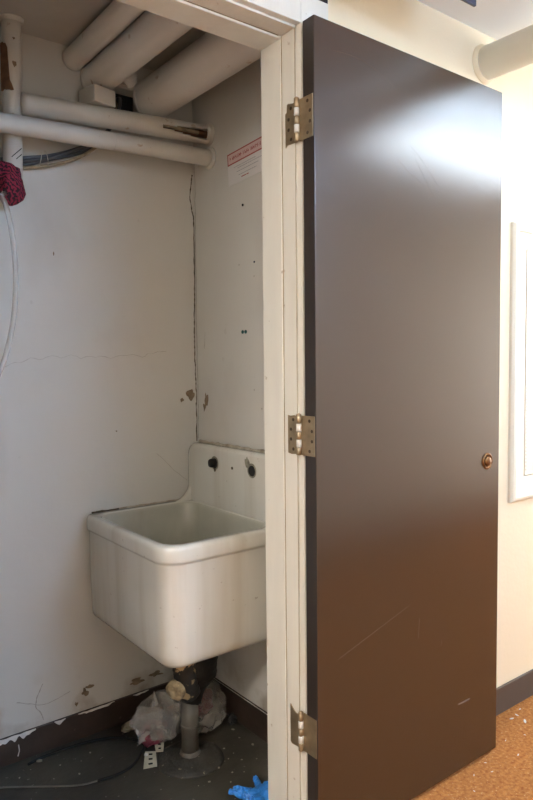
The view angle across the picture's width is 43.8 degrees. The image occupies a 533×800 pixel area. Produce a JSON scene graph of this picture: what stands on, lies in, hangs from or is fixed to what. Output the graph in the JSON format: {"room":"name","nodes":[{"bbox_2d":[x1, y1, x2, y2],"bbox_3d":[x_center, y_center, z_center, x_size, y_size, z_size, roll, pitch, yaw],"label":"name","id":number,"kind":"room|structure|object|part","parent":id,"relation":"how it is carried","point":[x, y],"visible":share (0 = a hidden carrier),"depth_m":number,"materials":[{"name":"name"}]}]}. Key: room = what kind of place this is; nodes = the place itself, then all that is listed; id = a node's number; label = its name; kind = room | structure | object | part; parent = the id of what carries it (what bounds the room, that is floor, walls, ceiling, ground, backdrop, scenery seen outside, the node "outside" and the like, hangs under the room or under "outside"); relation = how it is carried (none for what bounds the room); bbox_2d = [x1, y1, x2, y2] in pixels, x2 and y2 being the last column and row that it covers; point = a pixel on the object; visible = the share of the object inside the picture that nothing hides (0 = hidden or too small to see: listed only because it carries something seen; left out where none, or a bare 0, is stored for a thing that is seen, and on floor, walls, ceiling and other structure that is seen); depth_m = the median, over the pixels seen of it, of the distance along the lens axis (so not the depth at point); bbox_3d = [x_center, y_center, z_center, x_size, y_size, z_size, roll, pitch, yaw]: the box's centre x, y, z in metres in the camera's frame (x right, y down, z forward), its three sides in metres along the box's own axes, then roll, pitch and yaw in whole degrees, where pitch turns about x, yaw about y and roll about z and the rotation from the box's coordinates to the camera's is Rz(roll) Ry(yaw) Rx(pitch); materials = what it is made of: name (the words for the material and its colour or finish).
{"room":"corridor","nodes":[
{"label":"corridor","id":0,"kind":"room"},
{"bbox_2d":[0,27,197,738],"bbox_3d":[-0.860,0.011,2.056,1.638,2.260,0.112,-3,4,-37],"label":"wall","id":1,"kind":"structure","parent":0,"point":[98,375],"depth_m":2.18,"materials":[{"name":"paint"}]},
{"bbox_2d":[0,98,120,162],"bbox_3d":[-0.745,-0.850,1.992,0.716,0.307,0.068,-4,4,-43],"label":"cable","id":2,"kind":"object","parent":1,"relation":"attached to","point":[78,148],"visible":0.55,"depth_m":2.07,"materials":[{"name":"plastic"}]},
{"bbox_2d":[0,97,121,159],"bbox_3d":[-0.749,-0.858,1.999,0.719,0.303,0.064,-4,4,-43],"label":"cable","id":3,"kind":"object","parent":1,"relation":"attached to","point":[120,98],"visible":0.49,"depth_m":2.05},
{"bbox_2d":[23,100,117,165],"bbox_3d":[-0.751,-0.843,1.998,0.712,0.312,0.064,-4,4,-43],"label":"cable","id":4,"kind":"object","parent":1,"relation":"attached to","point":[77,153],"visible":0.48,"depth_m":2.09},
{"bbox_2d":[23,101,117,168],"bbox_3d":[-0.749,-0.836,1.992,0.709,0.314,0.066,-4,5,-43],"label":"cable","id":5,"kind":"object","parent":1,"relation":"attached to","point":[91,149],"visible":0.5,"depth_m":2.08,"materials":[{"name":"plastic"}]},
{"bbox_2d":[0,681,180,767],"bbox_3d":[-0.852,1.099,2.039,1.538,0.090,0.014,-3,4,-37],"label":"baseboard","id":6,"kind":"structure","parent":1,"relation":"attached to","point":[31,742],"depth_m":2.21,"materials":[{"name":"brown wood"}]},
{"bbox_2d":[121,73,137,87],"bbox_3d":[-0.473,-1.083,2.219,0.078,0.080,0.055,-3,4,-37],"label":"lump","id":7,"kind":"object","parent":1,"relation":"attached to","point":[130,81],"visible":0.43,"depth_m":2.21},
{"bbox_2d":[80,11,192,89],"bbox_3d":[-0.341,-1.030,1.885,0.106,0.106,0.713,-3,4,-37],"label":"ceiling pipe","id":8,"kind":"object","parent":1,"relation":"attached to","point":[150,34],"visible":0.78,"depth_m":1.89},
{"bbox_2d":[133,32,260,116],"bbox_3d":[-0.182,-1.021,2.009,0.140,0.140,0.713,-3,4,-37],"label":"ceiling pipe","id":9,"kind":"object","parent":1,"relation":"attached to","point":[211,59],"visible":0.69,"depth_m":2.00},
{"bbox_2d":[0,0,206,70],"bbox_3d":[-0.637,-1.122,1.685,1.638,0.040,0.862,-3,4,-37],"label":"ceiling","id":10,"kind":"structure","parent":0,"point":[62,22],"depth_m":1.95,"materials":[{"name":"paint"}]},
{"bbox_2d":[0,13,23,179],"bbox_3d":[-0.746,-0.868,1.954,0.073,0.496,0.072,-3,4,-37],"label":"pipe","id":11,"kind":"object","parent":10,"relation":"attached to","point":[10,45],"visible":0.75,"depth_m":1.93,"materials":[{"name":"paint"}]},
{"bbox_2d":[0,160,25,205],"bbox_3d":[-0.756,-0.631,1.941,0.092,0.123,0.085,-3,4,-37],"label":"wrap","id":12,"kind":"object","parent":11,"relation":"attached to","point":[12,190],"visible":1,"depth_m":1.92,"materials":[{"name":"red fabric"}]},
{"bbox_2d":[62,0,143,70],"bbox_3d":[-0.401,-1.075,1.837,0.071,0.071,0.713,-3,4,-37],"label":"ceiling pipe","id":13,"kind":"object","parent":10,"relation":"attached to","point":[117,16],"visible":0.98,"depth_m":1.92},
{"bbox_2d":[192,58,266,711],"bbox_3d":[-0.001,-0.005,2.198,0.102,2.260,0.713,-3,4,-37],"label":"wall","id":14,"kind":"structure","parent":0,"point":[228,234],"depth_m":2.25,"materials":[{"name":"paint"}]},
{"bbox_2d":[21,92,213,146],"bbox_3d":[-0.464,-0.904,2.135,0.638,0.092,0.077,-3,4,-34],"label":"pipe","id":15,"kind":"object","parent":14,"relation":"attached to","point":[38,106],"visible":1,"depth_m":2.09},
{"bbox_2d":[79,84,115,107],"bbox_3d":[-0.536,-0.953,2.098,0.085,0.052,0.080,2,4,40],"label":"support block","id":16,"kind":"object","parent":15,"relation":"on","point":[94,94],"visible":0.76,"depth_m":2.07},
{"bbox_2d":[87,439,266,667],"bbox_3d":[-0.263,0.448,2.121,0.446,0.574,0.553,-3,4,-37],"label":"utility sink","id":17,"kind":"object","parent":14,"relation":"attached to","point":[183,579],"visible":0.85,"depth_m":1.97,"materials":[{"name":"ceramic"}]},
{"bbox_2d":[188,442,265,521],"bbox_3d":[-0.106,0.277,2.231,0.049,0.230,0.545,-3,4,-37],"label":"backsplash","id":18,"kind":"structure","parent":14,"relation":"attached to","point":[225,488],"depth_m":2.22,"materials":[{"name":"ceramic"}]},
{"bbox_2d":[206,677,267,743],"bbox_3d":[-0.030,1.075,2.222,0.012,0.101,0.702,-3,4,-37],"label":"baseboard","id":19,"kind":"structure","parent":14,"relation":"attached to","point":[251,716],"depth_m":2.29,"materials":[{"name":"brown wood"}]},
{"bbox_2d":[227,136,261,186],"bbox_3d":[-0.053,-0.773,2.130,0.002,0.122,0.256,-3,4,-37],"label":"notice","id":20,"kind":"object","parent":14,"relation":"attached to","point":[244,162],"visible":0.84,"depth_m":2.15,"materials":[{"name":"paper"}]},
{"bbox_2d":[0,695,532,799],"bbox_3d":[0.940,1.203,1.572,9.700,0.100,3.147,-3,4,-37],"label":"floor","id":21,"kind":"structure","parent":0,"point":[108,757],"depth_m":2.04,"materials":[{"name":"concrete"}]},
{"bbox_2d":[0,780,96,788],"bbox_3d":[-0.710,1.144,1.957,0.425,0.005,0.022,-1,3,-6],"label":"cord","id":22,"kind":"object","parent":21,"relation":"on","point":[95,780],"visible":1,"depth_m":1.96,"materials":[{"name":"grey plastic"}]},
{"bbox_2d":[27,736,144,781],"bbox_3d":[-0.558,1.132,2.121,0.320,0.008,0.233,1,3,20],"label":"cable","id":23,"kind":"object","parent":21,"relation":"on","point":[111,737],"visible":0.94,"depth_m":2.13,"materials":[{"name":"black rubber"}]},
{"bbox_2d":[121,721,135,732],"bbox_3d":[-0.467,1.113,2.258,0.058,0.030,0.043,-3,4,-37],"label":"stone","id":24,"kind":"object","parent":21,"relation":"on","point":[128,726],"visible":1,"depth_m":2.25,"materials":[{"name":"beige stone"}]},
{"bbox_2d":[143,751,156,768],"bbox_3d":[-0.364,1.132,2.086,0.042,0.003,0.091,-1,3,-7],"label":"card","id":25,"kind":"object","parent":21,"relation":"on","point":[150,761],"visible":1,"depth_m":2.08,"materials":[{"name":"white plastic"}]},
{"bbox_2d":[155,742,163,751],"bbox_3d":[-0.353,1.124,2.161,0.035,0.003,0.081,-1,3,-6],"label":"card","id":26,"kind":"object","parent":21,"relation":"on","point":[159,747],"visible":0.66,"depth_m":2.14,"materials":[{"name":"white plastic"}]},
{"bbox_2d":[158,656,223,778],"bbox_3d":[-0.242,0.939,2.086,0.212,0.393,0.210,-3,4,-37],"label":"drain pipe","id":27,"kind":"object","parent":21,"relation":"on","point":[191,757],"visible":0.74,"depth_m":2.06,"materials":[{"name":"black metal"}]},
{"bbox_2d":[228,713,236,724],"bbox_3d":[-0.119,1.103,2.295,0.031,0.039,0.035,-3,4,-37],"label":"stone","id":28,"kind":"object","parent":21,"relation":"on","point":[232,719],"visible":1,"depth_m":2.28,"materials":[{"name":"black stone"}]},
{"bbox_2d":[228,775,267,799],"bbox_3d":[-0.025,1.121,1.891,0.171,0.044,0.153,-3,4,-37],"label":"glove","id":29,"kind":"object","parent":21,"relation":"on","point":[260,791],"visible":0.64,"depth_m":1.89,"materials":[{"name":"blue rubber"}]},
{"bbox_3d":[-0.299,1.022,2.228,0.360,0.205,0.196,-3,4,-37],"label":"plastic bag","id":30,"kind":"object","parent":21,"relation":"on","visible":0},
{"bbox_2d":[140,718,167,747],"bbox_3d":[-0.368,1.087,2.168,0.099,0.075,0.081,-3,4,-37],"label":"wrapper","id":31,"kind":"object","parent":30,"relation":"in","point":[153,731],"visible":1,"depth_m":2.15,"materials":[{"name":"white plastic"}]},
{"bbox_2d":[198,688,212,718],"bbox_3d":[-0.228,1.041,2.275,0.087,0.091,0.086,0,3,6],"label":"wrapper","id":32,"kind":"object","parent":30,"relation":"in","point":[206,705],"visible":0.5,"depth_m":2.25,"materials":[{"name":"plastic"}]},
{"bbox_2d":[328,0,532,687],"bbox_3d":[0.485,-0.026,2.078,9.700,2.305,0.069,-3,4,-37],"label":"wall","id":33,"kind":"structure","parent":0,"point":[412,27],"depth_m":2.29,"materials":[{"name":"beige paint"}]},
{"bbox_2d":[117,0,327,799],"bbox_3d":[-0.267,0.017,1.453,0.965,2.305,0.152,-3,4,-37],"label":"trim","id":34,"kind":"structure","parent":33,"relation":"attached to","point":[274,28],"depth_m":1.67,"materials":[{"name":"paint"}]},
{"bbox_3d":[-0.253,-1.009,1.367,0.781,0.247,0.079,-3,4,-37],"label":"head casing","id":35,"kind":"part","parent":34,"relation":"part of","materials":[{"name":"paint"}]},
{"bbox_3d":[0.102,0.000,1.691,0.090,2.305,0.079,-3,4,-37],"label":"casing","id":36,"kind":"part","parent":34,"relation":"part of","materials":[{"name":"paint"}]},
{"bbox_2d":[285,15,501,799],"bbox_3d":[0.387,0.106,1.861,0.776,2.043,0.115,-3,4,-37],"label":"door","id":37,"kind":"structure","parent":33,"relation":"in","point":[402,151],"depth_m":1.77,"materials":[{"name":"brown wood"}]},
{"bbox_2d":[472,24,532,83],"bbox_3d":[1.366,-1.047,1.295,0.122,0.122,2.165,-3,4,-37],"label":"pipe","id":38,"kind":"object","parent":33,"relation":"attached to","point":[514,51],"visible":1,"depth_m":2.05,"materials":[{"name":"paint"}]},
{"bbox_2d":[496,669,532,715],"bbox_3d":[2.246,0.985,3.435,5.343,0.096,0.010,-3,4,-37],"label":"baseboard","id":39,"kind":"structure","parent":33,"relation":"attached to","point":[513,692],"depth_m":2.39,"materials":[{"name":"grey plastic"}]},
{"bbox_2d":[508,222,532,502],"bbox_3d":[1.121,-0.139,2.505,0.682,0.974,0.022,-3,4,-37],"label":"window","id":40,"kind":"structure","parent":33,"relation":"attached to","point":[520,417],"depth_m":2.33,"materials":[{"name":"beige paint"}]},
{"bbox_3d":[1.119,-0.140,2.509,0.506,0.798,0.011,-3,4,-37],"label":"panel door","id":41,"kind":"part","parent":40,"relation":"part of","materials":[{"name":"beige paint"}]},
{"bbox_2d":[417,0,532,39],"bbox_3d":[1.185,-1.181,1.086,9.700,0.100,2.265,-3,4,-37],"label":"ceiling","id":42,"kind":"structure","parent":0,"point":[497,19],"depth_m":2.02,"materials":[{"name":"paint"}]},
{"bbox_2d":[461,0,475,6],"bbox_3d":[0.421,-1.096,1.655,0.336,0.118,0.008,-3,4,-37],"label":"panel","id":43,"kind":"object","parent":42,"relation":"hanging from","point":[470,2],"visible":1,"depth_m":1.75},
{"bbox_3d":[-1.308,0.064,1.214,0.100,2.260,0.882,-3,4,-37],"label":"wall","id":44,"kind":"structure","parent":0,"visible":0},
{"bbox_2d":[0,112,215,168],"bbox_3d":[-0.797,-0.787,1.835,1.540,0.123,0.076,-3,4,-39],"label":"pipe","id":45,"kind":"object","parent":44,"relation":"attached to","point":[13,124],"visible":1,"depth_m":2.04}
]}

